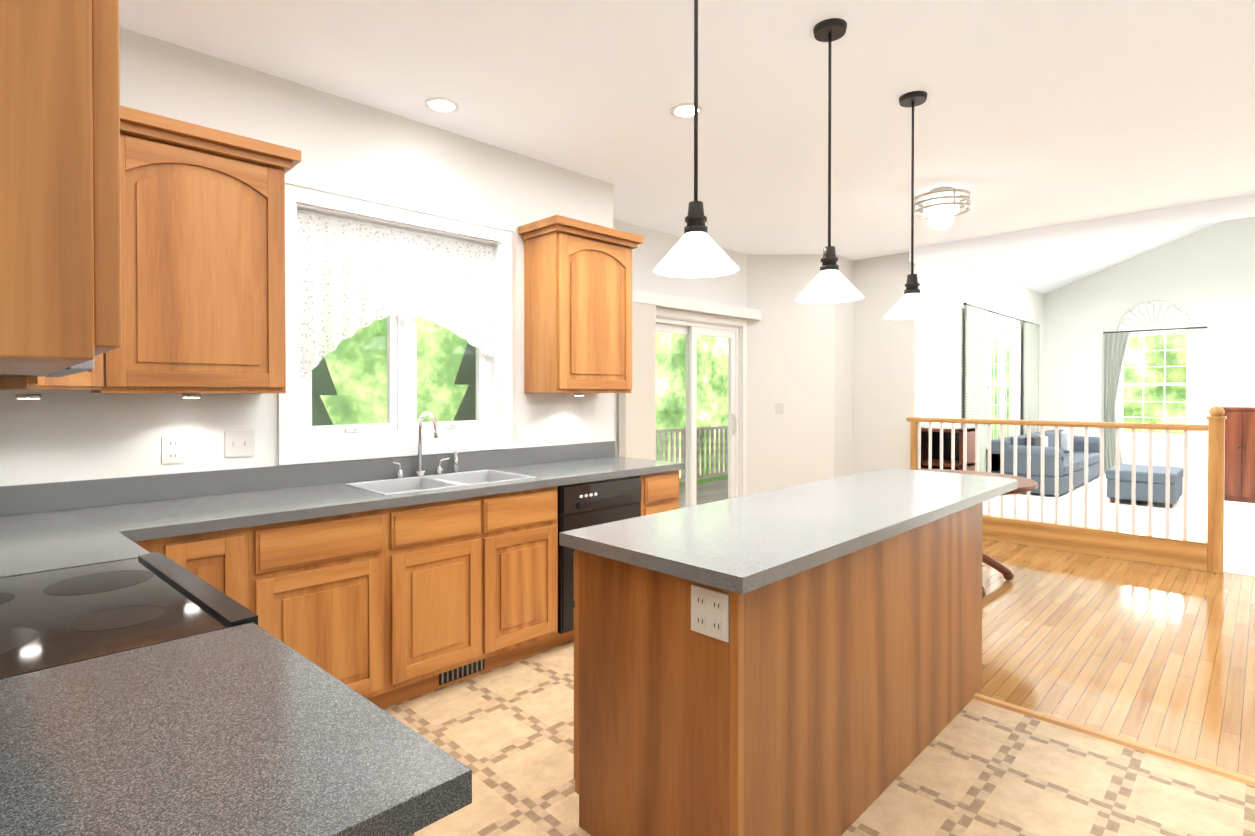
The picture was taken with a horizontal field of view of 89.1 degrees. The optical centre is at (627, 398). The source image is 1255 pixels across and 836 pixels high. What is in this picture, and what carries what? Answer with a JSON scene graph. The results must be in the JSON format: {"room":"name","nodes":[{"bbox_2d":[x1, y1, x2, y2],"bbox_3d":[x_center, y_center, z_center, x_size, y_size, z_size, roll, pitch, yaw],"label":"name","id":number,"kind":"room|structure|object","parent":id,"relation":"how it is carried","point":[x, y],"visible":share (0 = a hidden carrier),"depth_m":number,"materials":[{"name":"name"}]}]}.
{"room":"kitchen","nodes":[
{"label":"kitchen","id":0,"kind":"room"},
{"bbox_2d":[0,26,613,485],"bbox_3d":[-1.327,-0.074,3.322,3.320,2.810,0.150,-1,1,-45],"label":"wall","id":1,"kind":"structure","parent":0,"point":[340,144],"depth_m":2.92,"materials":[{"name":"white paint"}]},
{"bbox_2d":[0,384,67,389],"bbox_3d":[-1.766,-0.499,1.675,0.368,0.950,0.592,-1,1,-45],"label":"upper cabinet","id":2,"kind":"object","parent":1,"relation":"attached to","point":[2,386],"depth_m":1.98,"materials":[{"name":"brown wood"}]},
{"bbox_2d":[0,0,147,383],"bbox_3d":[-0.799,-0.740,0.676,0.332,1.410,0.665,-1,1,-45],"label":"upper cabinet","id":3,"kind":"object","parent":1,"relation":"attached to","point":[142,252],"depth_m":0.54,"materials":[{"name":"brown wood"}]},
{"bbox_2d":[0,359,93,376],"bbox_3d":[-1.286,-0.262,1.201,0.372,0.425,0.750,-1,1,-45],"label":"range hood","id":4,"kind":"object","parent":3,"relation":"attached to","point":[83,367],"visible":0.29,"depth_m":1.16,"materials":[{"name":"white metal"}]},
{"bbox_2d":[68,380,143,393],"bbox_3d":[-2.025,-0.503,2.091,0.589,0.950,0.590,-1,1,-45],"label":"upper cabinet","id":5,"kind":"object","parent":1,"relation":"attached to","point":[105,386],"depth_m":2.27,"materials":[{"name":"brown wood"}]},
{"bbox_2d":[15,394,40,398],"bbox_3d":[-1.997,-0.006,2.125,0.062,0.017,0.064,-1,1,-45],"label":"puck","id":6,"kind":"object","parent":5,"relation":"attached to","point":[28,396],"depth_m":2.10,"materials":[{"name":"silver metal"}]},
{"bbox_2d":[162,435,183,463],"bbox_3d":[-1.891,0.212,2.651,0.075,0.115,0.008,-1,1,-45],"label":"outlet","id":7,"kind":"object","parent":1,"relation":"attached to","point":[172,446],"depth_m":2.65,"materials":[{"name":"white plastic"}]},
{"bbox_2d":[144,120,295,393],"bbox_3d":[-1.746,-0.507,2.526,0.641,0.950,0.367,-1,1,-45],"label":"upper cabinet","id":8,"kind":"object","parent":1,"relation":"attached to","point":[216,205],"depth_m":2.47,"materials":[{"name":"brown wood"}]},
{"bbox_2d":[182,394,200,397],"bbox_3d":[-1.749,-0.010,2.556,0.062,0.017,0.064,-1,1,-45],"label":"puck","id":9,"kind":"object","parent":8,"relation":"attached to","point":[183,395],"depth_m":2.53,"materials":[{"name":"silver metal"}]},
{"bbox_2d":[225,430,254,457],"bbox_3d":[-1.715,0.200,2.821,0.115,0.115,0.014,-1,1,-45],"label":"light switch","id":10,"kind":"object","parent":1,"relation":"attached to","point":[239,443],"depth_m":2.82,"materials":[{"name":"white plastic"}]},
{"bbox_2d":[0,441,615,514],"bbox_3d":[-1.225,0.454,3.239,3.288,0.295,0.105,-1,1,-45],"label":"backsplash","id":11,"kind":"structure","parent":1,"relation":"attached to","point":[391,474],"depth_m":2.94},
{"bbox_2d":[278,179,513,464],"bbox_3d":[-1.200,-0.355,3.426,1.290,1.315,0.176,-1,1,-45],"label":"kitchen window","id":12,"kind":"structure","parent":1,"relation":"in","point":[401,425],"depth_m":3.39,"materials":[{"name":"white wood"}]},
{"bbox_2d":[297,210,493,384],"bbox_3d":[-1.181,-0.480,3.406,1.094,0.832,0.039,-1,1,-45],"label":"curtain valance","id":13,"kind":"object","parent":12,"relation":"attached to","point":[439,275],"visible":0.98,"depth_m":3.31,"materials":[{"name":"white fabric"}]},
{"bbox_2d":[512,425,517,442],"bbox_3d":[-0.691,0.217,3.841,0.070,0.110,0.014,-1,1,-45],"label":"outlet","id":14,"kind":"object","parent":1,"relation":"attached to","point":[514,427],"depth_m":3.85,"materials":[{"name":"white plastic"}]},
{"bbox_2d":[558,423,566,439],"bbox_3d":[-0.420,0.214,4.115,0.070,0.110,0.008,-1,1,-45],"label":"outlet","id":15,"kind":"object","parent":1,"relation":"attached to","point":[562,427],"depth_m":4.11,"materials":[{"name":"white plastic"}]},
{"bbox_2d":[520,220,635,391],"bbox_3d":[-0.296,-0.520,3.997,0.619,0.950,0.330,-1,1,-45],"label":"upper cabinet","id":16,"kind":"object","parent":1,"relation":"attached to","point":[578,281],"depth_m":3.82,"materials":[{"name":"brown wood"}]},
{"bbox_2d":[574,393,583,395],"bbox_3d":[-0.303,-0.024,3.995,0.062,0.017,0.064,-1,1,-45],"label":"puck","id":17,"kind":"object","parent":16,"relation":"attached to","point":[575,394],"depth_m":3.97,"materials":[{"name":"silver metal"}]},
{"bbox_2d":[613,219,746,455],"bbox_3d":[0.298,-0.098,5.857,2.560,2.810,0.150,-1,1,-45],"label":"wall","id":18,"kind":"structure","parent":0,"point":[650,253],"depth_m":5.82,"materials":[{"name":"white paint"}]},
{"bbox_2d":[619,289,761,459],"bbox_3d":[0.657,0.178,6.009,2.000,2.195,0.105,-1,1,-45],"label":"blind valance","id":19,"kind":"object","parent":18,"relation":"attached to","point":[637,421],"visible":0.5,"depth_m":5.45,"materials":[{"name":"white"}]},
{"bbox_2d":[656,316,740,507],"bbox_3d":[0.622,0.279,6.180,1.450,2.050,0.154,-1,1,-45],"label":"sliding glass door","id":20,"kind":"structure","parent":18,"relation":"in","point":[691,330],"depth_m":6.24,"materials":[{"name":"white"}]},
{"bbox_2d":[656,307,746,495],"bbox_3d":[0.680,0.245,6.121,1.590,2.120,0.017,-1,1,-45],"label":"door frame","id":21,"kind":"structure","parent":18,"relation":"in","point":[697,316],"depth_m":6.63,"materials":[{"name":"white wood"}]},
{"bbox_2d":[119,0,1254,260],"bbox_3d":[1.240,-1.538,3.204,7.110,0.120,5.220,-1,1,-45],"label":"ceiling","id":22,"kind":"structure","parent":0,"point":[1031,114],"depth_m":3.09,"materials":[{"name":"white paint"}]},
{"bbox_2d":[424,97,459,112],"bbox_3d":[-0.934,-1.475,3.212,0.169,0.006,0.169,0,1,39],"label":"recessed light","id":23,"kind":"object","parent":22,"relation":"in","point":[446,105],"depth_m":3.20,"materials":[{"name":"white"}]},
{"bbox_2d":[670,103,702,117],"bbox_3d":[0.303,-1.476,3.274,0.169,0.006,0.169,0,1,39],"label":"recessed light","id":24,"kind":"object","parent":22,"relation":"in","point":[684,110],"depth_m":3.26,"materials":[{"name":"white"}]},
{"bbox_2d":[653,0,738,277],"bbox_3d":[0.209,-0.929,1.942,0.259,1.075,0.259,-1,1,-45],"label":"pendant light","id":25,"kind":"object","parent":22,"relation":"hanging from","point":[696,251],"visible":1,"depth_m":1.93,"materials":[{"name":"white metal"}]},
{"bbox_2d":[796,18,863,302],"bbox_3d":[0.804,-0.934,2.535,0.259,1.075,0.259,-1,1,-45],"label":"pendant light","id":26,"kind":"object","parent":22,"relation":"hanging from","point":[830,283],"visible":1,"depth_m":2.52,"materials":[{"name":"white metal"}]},
{"bbox_2d":[883,91,940,319],"bbox_3d":[1.399,-0.940,3.128,0.259,1.075,0.259,-1,1,-45],"label":"pendant light","id":27,"kind":"object","parent":22,"relation":"hanging from","point":[912,303],"visible":1,"depth_m":3.11,"materials":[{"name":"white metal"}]},
{"bbox_2d":[914,187,971,219],"bbox_3d":[2.243,-1.411,4.557,0.388,0.160,0.388,-1,1,-45],"label":"light","id":28,"kind":"object","parent":22,"relation":"attached to","point":[939,202],"visible":0.94,"depth_m":4.48,"materials":[{"name":"white glass"}]},
{"bbox_2d":[909,194,1254,263],"bbox_3d":[4.164,-1.431,5.193,0.160,0.130,3.610,-1,1,-45],"label":"header beam","id":29,"kind":"structure","parent":22,"relation":"attached to","point":[1207,212],"depth_m":5.34,"materials":[{"name":"white paint"}]},
{"bbox_2d":[747,255,834,494],"bbox_3d":[1.682,-0.107,6.816,0.990,2.810,0.221,0,1,0],"label":"wall","id":30,"kind":"structure","parent":0,"point":[790,350],"depth_m":6.71,"materials":[{"name":"white paint"}]},
{"bbox_2d":[775,403,782,414],"bbox_3d":[1.598,0.109,6.702,0.085,0.120,0.014,0,1,0],"label":"light switch","id":31,"kind":"object","parent":30,"relation":"attached to","point":[778,406],"depth_m":6.70,"materials":[{"name":"white plastic"}]},
{"bbox_2d":[383,640,1254,835],"bbox_3d":[0.194,1.496,1.732,3.510,0.300,4.570,-1,1,-45],"label":"floor","id":32,"kind":"structure","parent":0,"point":[505,733],"depth_m":2.25,"materials":[{"name":"tile"}]},
{"bbox_2d":[0,552,257,678],"bbox_3d":[-1.181,0.814,1.311,0.653,1.048,0.748,-1,1,-45],"label":"range","id":33,"kind":"object","parent":32,"relation":"on","point":[51,619],"visible":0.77,"depth_m":1.29,"materials":[{"name":"black glass"}]},
{"bbox_2d":[140,519,283,618],"bbox_3d":[-1.685,0.900,2.378,0.508,0.880,0.682,-1,1,-45],"label":"base cabinet","id":34,"kind":"object","parent":32,"relation":"on","point":[243,561],"depth_m":2.28,"materials":[{"name":"brown wood"}]},
{"bbox_2d":[0,531,155,578],"bbox_3d":[-1.643,0.446,1.695,0.556,0.040,0.434,-1,1,-45],"label":"countertop","id":35,"kind":"structure","parent":34,"relation":"on","point":[41,555],"depth_m":1.76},
{"bbox_2d":[0,483,399,542],"bbox_3d":[-1.702,0.440,2.390,1.454,0.040,0.635,-1,1,-45],"label":"countertop","id":36,"kind":"structure","parent":34,"relation":"on","point":[325,500],"depth_m":2.38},
{"bbox_2d":[0,615,471,835],"bbox_3d":[-0.664,0.455,0.775,0.644,0.040,0.720,-1,1,-45],"label":"countertop","id":37,"kind":"structure","parent":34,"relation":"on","point":[249,729],"depth_m":0.79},
{"bbox_2d":[412,515,459,534],"bbox_3d":[-1.059,0.606,3.042,0.375,0.004,0.420,-1,1,-45],"label":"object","id":38,"kind":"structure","parent":34,"relation":"on","point":[421,524],"depth_m":2.79,"materials":[{"name":"brown wood"}]},
{"bbox_2d":[464,503,527,526],"bbox_3d":[-0.773,0.603,3.327,0.375,0.004,0.420,-1,1,-45],"label":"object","id":39,"kind":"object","parent":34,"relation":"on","point":[485,513],"depth_m":3.02,"materials":[{"name":"brown wood"}]},
{"bbox_2d":[532,471,647,644],"bbox_3d":[-0.340,0.887,3.754,0.614,0.880,0.630,-1,1,-45],"label":"dishwasher","id":40,"kind":"object","parent":32,"relation":"on","point":[583,503],"depth_m":3.41,"materials":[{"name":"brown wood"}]},
{"bbox_2d":[480,455,683,486],"bbox_3d":[-0.254,0.426,3.832,1.075,0.040,0.635,-1,1,-45],"label":"countertop","id":41,"kind":"structure","parent":40,"relation":"on","point":[568,470],"depth_m":3.70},
{"bbox_2d":[648,467,683,514],"bbox_3d":[0.001,0.884,4.094,0.350,0.880,0.630,-1,1,-45],"label":"base cabinet","id":42,"kind":"object","parent":32,"relation":"on","point":[663,486],"depth_m":3.88,"materials":[{"name":"brown wood"}]},
{"bbox_2d":[574,496,996,835],"bbox_3d":[0.828,0.898,2.572,2.218,0.880,0.641,-1,1,-45],"label":"kitchen island","id":43,"kind":"object","parent":32,"relation":"on","point":[802,660],"depth_m":1.86,"materials":[{"name":"brown wood"}]},
{"bbox_2d":[559,468,1017,595],"bbox_3d":[0.902,0.437,2.634,2.460,0.040,0.695,-1,1,-45],"label":"island countertop","id":44,"kind":"structure","parent":43,"relation":"on","point":[743,545],"depth_m":2.10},
{"bbox_2d":[853,252,919,473],"bbox_3d":[2.757,-0.267,6.816,0.120,3.490,0.660,-1,1,-45],"label":"wall","id":45,"kind":"structure","parent":0,"point":[885,378],"depth_m":6.77,"materials":[{"name":"white paint"}]},
{"bbox_2d":[834,255,1043,477],"bbox_3d":[5.305,-0.341,9.925,8.980,3.580,0.150,-1,1,-45],"label":"wall","id":46,"kind":"structure","parent":0,"point":[949,288],"depth_m":8.99,"materials":[{"name":"white paint"}]},
{"bbox_2d":[986,320,1015,447],"bbox_3d":[6.322,-0.240,10.946,2.200,2.100,0.060,-1,1,-45],"label":"living room window","id":47,"kind":"structure","parent":46,"relation":"in","point":[1001,328],"depth_m":11.16,"materials":[{"name":"white plastic"}]},
{"bbox_2d":[963,302,1039,471],"bbox_3d":[6.461,-0.007,10.861,4.325,2.835,0.068,-1,1,-45],"label":"curtain","id":48,"kind":"object","parent":46,"relation":"hanging from","point":[975,362],"visible":0.75,"depth_m":9.88,"materials":[{"name":"white fabric"}]},
{"bbox_2d":[986,314,1020,453],"bbox_3d":[6.396,-0.239,10.871,2.360,2.260,0.049,-1,1,-45],"label":"window frame","id":49,"kind":"structure","parent":46,"relation":"in","point":[1002,320],"depth_m":11.65,"materials":[{"name":"white"}]},
{"bbox_2d":[960,221,1221,293],"bbox_3d":[7.705,-2.665,7.798,8.550,1.320,6.520,-1,1,-45],"label":"ceiling","id":50,"kind":"structure","parent":0,"point":[1044,269],"depth_m":10.95,"materials":[{"name":"white paint"}]},
{"bbox_2d":[978,539,1254,777],"bbox_3d":[2.388,1.471,4.375,3.710,0.300,5.220,-1,1,-45],"label":"floor","id":51,"kind":"structure","parent":0,"point":[1162,657],"depth_m":3.39,"materials":[{"name":"brown wood"}]},
{"bbox_2d":[910,469,1037,597],"bbox_3d":[2.349,0.946,4.629,1.060,0.745,1.060,-1,1,-45],"label":"pedestal dining table","id":52,"kind":"object","parent":51,"relation":"on","point":[1025,485],"visible":0.19,"depth_m":4.59,"materials":[{"name":"brown wood"}]},
{"bbox_2d":[906,406,1226,573],"bbox_3d":[3.669,0.679,5.639,0.110,1.260,2.372,-1,1,-45],"label":"guard railing","id":53,"kind":"object","parent":51,"relation":"on","point":[1184,552],"visible":0.83,"depth_m":5.28,"materials":[{"name":"brown wood"}]},
{"bbox_2d":[973,693,1254,786],"bbox_3d":[1.672,1.331,2.736,0.055,0.011,3.610,-1,1,-45],"label":"trim","id":54,"kind":"structure","parent":51,"relation":"on","point":[1216,770],"depth_m":2.47,"materials":[{"name":"brown wood"}]},
{"bbox_2d":[983,473,1254,575],"bbox_3d":[7.676,1.594,7.810,8.630,0.250,6.520,-1,1,-45],"label":"floor","id":55,"kind":"structure","parent":0,"point":[1239,537],"depth_m":8.05,"materials":[{"name":"white"}]},
{"bbox_2d":[921,426,974,470],"bbox_3d":[3.160,0.893,6.904,0.400,1.170,1.000,-1,1,-45],"label":"bookcase","id":56,"kind":"object","parent":55,"relation":"on","point":[947,447],"visible":0.1,"depth_m":6.80,"materials":[{"name":"brown wood"}]},
{"bbox_2d":[991,430,1099,495],"bbox_3d":[7.145,0.997,10.768,3.310,0.830,0.950,-1,1,-45],"label":"sofa","id":57,"kind":"object","parent":55,"relation":"on","point":[1078,462],"visible":0.58,"depth_m":9.82,"materials":[{"name":"grey fabric"}]},
{"bbox_2d":[1106,464,1182,507],"bbox_3d":[7.315,1.222,9.006,1.074,0.468,0.754,-1,1,-45],"label":"ottoman","id":58,"kind":"object","parent":55,"relation":"on","point":[1159,482],"visible":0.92,"depth_m":8.66,"materials":[{"name":"blue fabric"}]},
{"bbox_2d":[1222,407,1254,502],"bbox_3d":[8.822,0.791,9.141,0.637,1.328,0.580,-1,1,-45],"label":"cabinet","id":59,"kind":"object","parent":55,"relation":"on","point":[1239,483],"visible":0.65,"depth_m":8.95,"materials":[{"name":"brown wood"}]},
{"bbox_2d":[1043,216,1254,479],"bbox_3d":[10.681,-0.946,10.779,0.150,4.774,6.520,-1,1,-45],"label":"wall","id":60,"kind":"structure","parent":0,"point":[1205,277],"depth_m":11.48,"materials":[{"name":"white paint"}]},
{"bbox_2d":[1119,330,1189,437],"bbox_3d":[9.714,-0.263,11.763,0.060,1.930,1.010,-1,1,-45],"label":"living room window","id":61,"kind":"structure","parent":60,"relation":"in","point":[1143,384],"depth_m":11.71,"materials":[{"name":"white plastic"}]},
{"bbox_2d":[1114,300,1195,442],"bbox_3d":[9.640,-0.509,11.687,0.060,2.585,1.170,-1,1,-45],"label":"window","id":62,"kind":"structure","parent":60,"relation":"in","point":[1154,314],"depth_m":11.59,"materials":[{"name":"white"}]},
{"bbox_2d":[1103,327,1206,470],"bbox_3d":[9.593,0.063,11.646,0.060,2.642,1.470,-1,1,-45],"label":"curtain","id":63,"kind":"object","parent":62,"relation":"hanging from","point":[1116,342],"visible":0.88,"depth_m":12.06,"materials":[{"name":"grey fabric"}]},
{"label":"outside","id":64,"kind":"structure","parent":0,"visible":0},
{"bbox_2d":[679,475,727,486],"bbox_3d":[4.728,2.373,9.594,44.000,0.200,36.900,-1,1,-45],"label":"ground","id":65,"kind":"structure","parent":64,"point":[698,481],"depth_m":17.10,"materials":[{"name":"green plant"}]},
{"bbox_2d":[312,318,336,425],"bbox_3d":[-5.011,-0.209,8.085,2.651,4.992,3.375,0,1,3],"label":"tree","id":66,"kind":"object","parent":65,"relation":"on","point":[318,419],"depth_m":8.67,"materials":[{"name":"green plant"}]},
{"bbox_2d":[453,301,475,420],"bbox_3d":[-2.305,-0.440,10.961,2.125,5.400,2.125,0,1,30],"label":"tree","id":67,"kind":"object","parent":65,"relation":"on","point":[466,371],"depth_m":10.54,"materials":[{"name":"green plant"}]},
{"bbox_2d":[679,479,727,508],"bbox_3d":[0.648,1.847,8.088,7.500,0.880,2.470,-1,1,-45],"label":"deck floor","id":68,"kind":"structure","parent":65,"relation":"on","point":[710,493],"depth_m":9.35,"materials":[{"name":"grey wood"}]},
{"bbox_2d":[656,426,727,486],"bbox_3d":[-0.153,0.919,8.883,7.500,0.960,0.090,-1,1,-45],"label":"deck railing","id":69,"kind":"object","parent":68,"relation":"on","point":[683,445],"depth_m":10.22,"materials":[{"name":"brown wood"}]},
{"bbox_2d":[317,240,1186,477],"bbox_3d":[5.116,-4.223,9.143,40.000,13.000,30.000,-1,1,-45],"label":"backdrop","id":70,"kind":"object","parent":65,"relation":"on","point":[1131,410],"depth_m":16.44,"materials":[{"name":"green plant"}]}
]}

